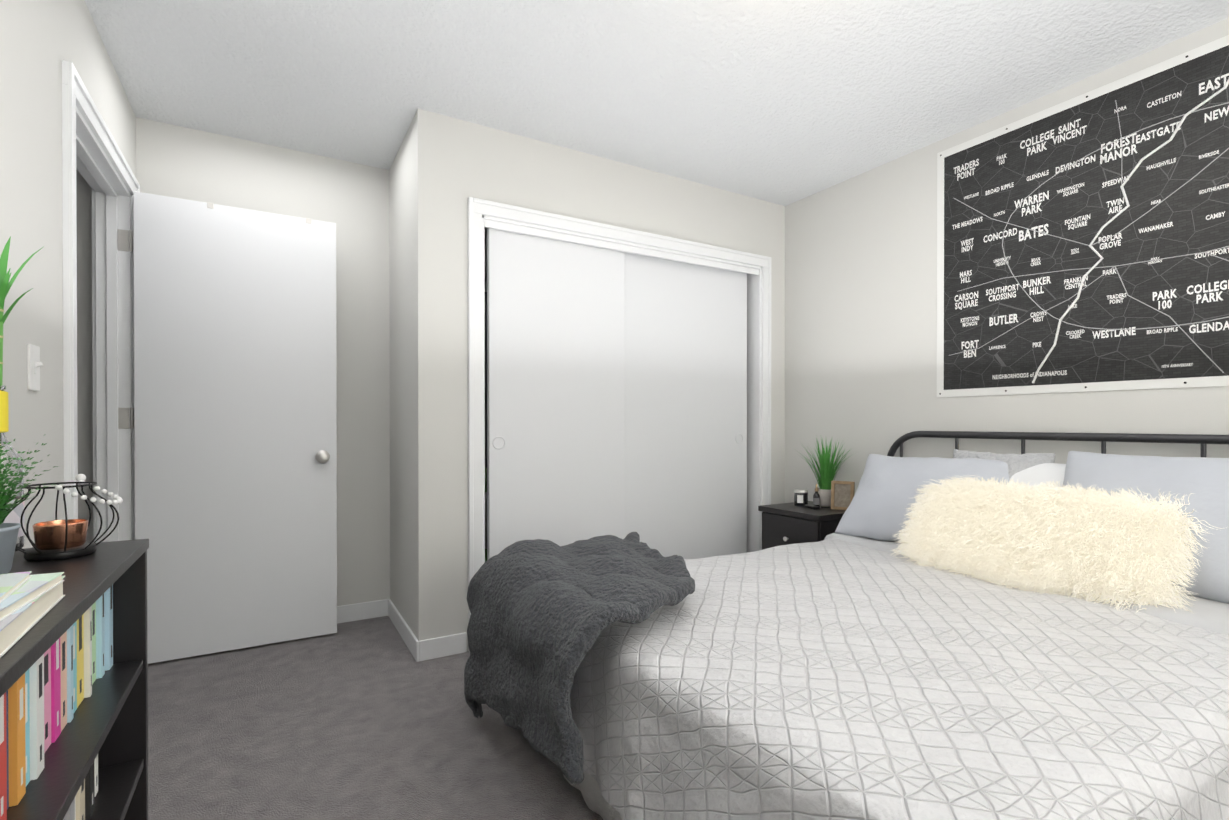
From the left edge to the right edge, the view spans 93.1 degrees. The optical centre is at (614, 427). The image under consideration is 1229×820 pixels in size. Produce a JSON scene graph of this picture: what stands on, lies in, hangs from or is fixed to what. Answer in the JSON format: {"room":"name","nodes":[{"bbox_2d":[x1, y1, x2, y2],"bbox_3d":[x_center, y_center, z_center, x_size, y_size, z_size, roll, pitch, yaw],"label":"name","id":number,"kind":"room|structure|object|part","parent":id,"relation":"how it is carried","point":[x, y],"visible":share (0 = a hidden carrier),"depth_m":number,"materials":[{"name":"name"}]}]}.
{"room":"bedroom","nodes":[
{"label":"bedroom","id":0,"kind":"room"},
{"bbox_2d":[0,0,135,547],"bbox_3d":[-1.052,-0.174,0.645,0.110,2.430,4.550,0,0,-30],"label":"wall","id":1,"kind":"structure","parent":0,"point":[40,40],"depth_m":1.53,"materials":[{"name":"white paint"}]},
{"bbox_2d":[27,344,42,390],"bbox_3d":[-1.470,-0.151,1.484,0.020,0.115,0.070,0,0,-30],"label":"light switch","id":2,"kind":"object","parent":1,"relation":"attached to","point":[34,363],"visible":0.96,"depth_m":1.47,"materials":[{"name":"white plastic"}]},
{"bbox_2d":[62,60,139,542],"bbox_3d":[-1.912,-0.019,2.112,0.149,2.105,1.020,0,0,-30],"label":"door frame","id":3,"kind":"structure","parent":1,"relation":"attached to","point":[92,154],"depth_m":2.45,"materials":[{"name":"white wood"}]},
{"bbox_2d":[133,191,338,663],"bbox_3d":[-1.713,0.006,2.695,0.794,2.025,0.165,0,0,-30],"label":"door","id":4,"kind":"structure","parent":1,"relation":"in","point":[235,429],"depth_m":2.66,"materials":[{"name":"white paint"}]},
{"bbox_3d":[-1.435,0.145,2.860,0.064,0.064,0.165,0,0,-30],"label":"knob","id":5,"kind":"part","parent":4,"relation":"part of","materials":[{"name":"silver metal"}]},
{"bbox_2d":[76,117,486,605],"bbox_3d":[-1.300,-0.187,3.203,4.840,2.430,0.110,0,0,-30],"label":"wall","id":6,"kind":"structure","parent":0,"point":[350,199],"depth_m":3.06,"materials":[{"name":"white paint"}]},
{"bbox_2d":[337,599,386,623],"bbox_3d":[-1.689,0.984,2.905,1.080,0.090,0.020,0,0,-30],"label":"baseboard","id":7,"kind":"structure","parent":6,"relation":"attached to","point":[372,609],"depth_m":3.10,"materials":[{"name":"white wood"}]},
{"bbox_2d":[148,616,602,819],"bbox_3d":[-0.117,1.063,1.202,4.840,0.050,4.770,0,0,-30],"label":"floor","id":8,"kind":"structure","parent":0,"point":[369,719],"depth_m":1.91,"materials":[{"name":"carpet"}]},
{"bbox_2d":[0,539,148,819],"bbox_3d":[-0.855,0.638,0.725,0.299,0.806,0.964,0,0,-30],"label":"bookcase","id":9,"kind":"object","parent":8,"relation":"on","point":[74,703],"visible":0.92,"depth_m":0.95,"materials":[{"name":"black wood"}]},
{"bbox_2d":[0,236,42,550],"bbox_3d":[-1.119,-0.061,1.070,0.116,0.578,0.081,0,0,-30],"label":"plant","id":10,"kind":"object","parent":9,"relation":"on","point":[14,516],"visible":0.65,"depth_m":1.07,"materials":[{"name":"green plant"}]},
{"bbox_2d":[0,440,57,573],"bbox_3d":[-1.002,0.116,0.908,0.219,0.233,0.258,0,0,-30],"label":"fern plant","id":11,"kind":"object","parent":9,"relation":"on","point":[8,535],"visible":1,"depth_m":0.93,"materials":[{"name":"green plant"}]},
{"bbox_2d":[0,571,64,657],"bbox_3d":[-0.732,0.210,0.551,0.241,0.049,0.468,0,0,-30],"label":"magazine stack","id":12,"kind":"object","parent":9,"relation":"on","point":[28,602],"visible":1,"depth_m":0.69,"materials":[{"name":"beige paper"}]},
{"bbox_2d":[0,585,112,819],"bbox_3d":[-0.880,0.621,0.815,0.176,0.682,0.728,0,0,-30],"label":"books","id":13,"kind":"object","parent":9,"relation":"on","point":[49,713],"depth_m":0.89,"materials":[{"name":"multicoloured paper"}]},
{"bbox_2d":[3,474,122,560],"bbox_3d":[-1.000,0.161,1.055,0.168,0.143,0.155,0,0,-30],"label":"candle holder","id":14,"kind":"object","parent":9,"relation":"on","point":[55,539],"visible":0.98,"depth_m":1.04,"materials":[{"name":"black metal"}]},
{"bbox_2d":[758,501,845,549],"bbox_3d":[1.099,0.738,3.234,0.431,0.580,0.430,0,0,-30],"label":"nightstand","id":15,"kind":"object","parent":8,"relation":"on","point":[786,523],"visible":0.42,"depth_m":3.12,"materials":[{"name":"black wood"}]},
{"bbox_2d":[794,489,807,505],"bbox_3d":[1.064,0.401,3.321,0.078,0.090,0.077,0,0,-30],"label":"candle jar","id":16,"kind":"object","parent":15,"relation":"on","point":[800,497],"visible":0.98,"depth_m":3.29,"materials":[{"name":"black glass"}]},
{"bbox_2d":[805,504,819,508],"bbox_3d":[1.091,0.440,3.216,0.040,0.014,0.100,0,0,-10],"label":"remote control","id":17,"kind":"object","parent":15,"relation":"on","point":[812,506],"visible":0.98,"depth_m":3.19,"materials":[{"name":"black plastic"}]},
{"bbox_2d":[813,484,819,506],"bbox_3d":[1.135,0.383,3.270,0.037,0.127,0.037,0,0,-30],"label":"bottle","id":18,"kind":"object","parent":15,"relation":"on","point":[816,498],"visible":0.94,"depth_m":3.26,"materials":[{"name":"black glass"}]},
{"bbox_2d":[797,435,852,506],"bbox_3d":[1.170,0.245,3.272,0.273,0.403,0.361,0,0,-30],"label":"grass plant","id":19,"kind":"object","parent":15,"relation":"on","point":[827,473],"visible":0.96,"depth_m":3.26,"materials":[{"name":"green plant"}]},
{"bbox_2d":[831,481,854,509],"bbox_3d":[1.233,0.370,3.147,0.115,0.157,0.044,0,0,32],"label":"photo frame","id":20,"kind":"object","parent":15,"relation":"on","point":[842,494],"visible":0.81,"depth_m":3.14,"materials":[{"name":"brown wood"}]},
{"bbox_2d":[464,431,1228,819],"bbox_3d":[0.866,0.529,1.869,2.256,1.012,1.763,0,0,-30],"label":"bed","id":21,"kind":"object","parent":8,"relation":"on","point":[974,635],"visible":1,"depth_m":1.44,"materials":[{"name":"white fabric"}]},
{"bbox_2d":[464,532,694,783],"bbox_3d":[0.044,0.712,1.906,0.877,0.632,0.866,0,0,-30],"label":"throw","id":22,"kind":"object","parent":21,"relation":"on","point":[555,633],"depth_m":1.55,"materials":[{"name":"grey fabric"}]},
{"bbox_2d":[570,537,1228,819],"bbox_3d":[0.941,0.706,1.860,2.148,0.400,1.688,0,0,-30],"label":"quilt","id":23,"kind":"object","parent":21,"relation":"on","point":[832,678],"depth_m":1.23,"materials":[{"name":"white fabric"}]},
{"bbox_2d":[835,454,1009,542],"bbox_3d":[1.373,0.323,2.610,0.182,0.505,0.703,46,-24,-27],"label":"pillow","id":24,"kind":"object","parent":21,"relation":"on","point":[888,485],"depth_m":2.62,"materials":[{"name":"grey fabric"}]},
{"bbox_2d":[1009,463,1065,489],"bbox_3d":[1.695,0.331,2.319,0.143,0.443,0.603,23,-11,-29],"label":"pillow","id":25,"kind":"object","parent":21,"relation":"on","point":[1038,473],"depth_m":2.32,"materials":[{"name":"white fabric"}]},
{"bbox_3d":[0.972,0.529,1.881,2.000,1.012,1.563,0,0,-30],"label":"frame","id":26,"kind":"part","parent":21,"relation":"part of","materials":[{"name":"grey metal"}]},
{"bbox_2d":[1061,451,1228,602],"bbox_3d":[1.822,0.308,1.907,0.186,0.521,0.721,34,-15,-23],"label":"pillow","id":27,"kind":"object","parent":21,"relation":"on","point":[1207,479],"depth_m":1.85,"materials":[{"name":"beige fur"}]},
{"bbox_2d":[389,120,412,631],"bbox_3d":[-1.026,-0.186,2.946,0.110,2.430,0.610,0,0,-30],"label":"wall","id":28,"kind":"structure","parent":0,"point":[401,348],"depth_m":2.88,"materials":[{"name":"white paint"}]},
{"bbox_2d":[387,599,422,661],"bbox_3d":[-1.041,0.985,2.861,0.015,0.090,0.712,0,0,-30],"label":"baseboard","id":29,"kind":"structure","parent":28,"relation":"attached to","point":[415,646],"depth_m":2.76,"materials":[{"name":"white wood"}]},
{"bbox_2d":[413,108,784,650],"bbox_3d":[0.083,-0.187,3.182,2.260,2.430,0.110,0,0,-30],"label":"wall","id":30,"kind":"structure","parent":0,"point":[457,163],"depth_m":2.66,"materials":[{"name":"white paint"}]},
{"bbox_2d":[487,228,623,559],"bbox_3d":[-0.277,0.026,2.957,0.750,1.982,0.034,0,0,-30],"label":"closet door","id":31,"kind":"structure","parent":30,"relation":"in","point":[555,374],"depth_m":2.92,"materials":[{"name":"white paint"}]},
{"bbox_2d":[493,436,504,448],"bbox_3d":[-0.551,0.075,2.775,0.062,0.062,0.004,0,0,-30],"label":"ring","id":32,"kind":"object","parent":31,"relation":"attached to","point":[493,442],"visible":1,"depth_m":2.77,"materials":[{"name":"white paint"}]},
{"bbox_2d":[468,197,770,651],"bbox_3d":[0.122,-0.012,3.194,1.900,2.080,0.135,0,0,-30],"label":"trim","id":33,"kind":"structure","parent":30,"relation":"attached to","point":[483,214],"depth_m":3.05,"materials":[{"name":"white wood"}]},
{"bbox_2d":[624,252,746,558],"bbox_3d":[0.409,0.024,3.407,0.950,1.982,0.034,0,0,-30],"label":"closet door","id":34,"kind":"structure","parent":30,"relation":"in","point":[685,405],"depth_m":3.39,"materials":[{"name":"white paint"}]},
{"bbox_2d":[85,0,1228,205],"bbox_3d":[-0.117,-1.417,1.189,4.840,0.050,4.770,0,0,-30],"label":"ceiling","id":35,"kind":"structure","parent":0,"point":[784,102],"depth_m":2.27,"materials":[{"name":"white paint"}]},
{"bbox_2d":[785,18,1228,502],"bbox_3d":[1.921,-0.183,2.396,0.110,2.430,4.550,0,0,-30],"label":"wall","id":36,"kind":"structure","parent":0,"point":[861,316],"depth_m":3.04,"materials":[{"name":"white paint"}]},
{"bbox_2d":[937,35,1228,396],"bbox_3d":[2.038,-0.739,2.076,0.010,1.195,1.805,0,0,-30],"label":"art","id":37,"kind":"object","parent":36,"relation":"attached to","point":[1082,242],"visible":1,"depth_m":2.30,"materials":[{"name":"black paper"}]}
]}

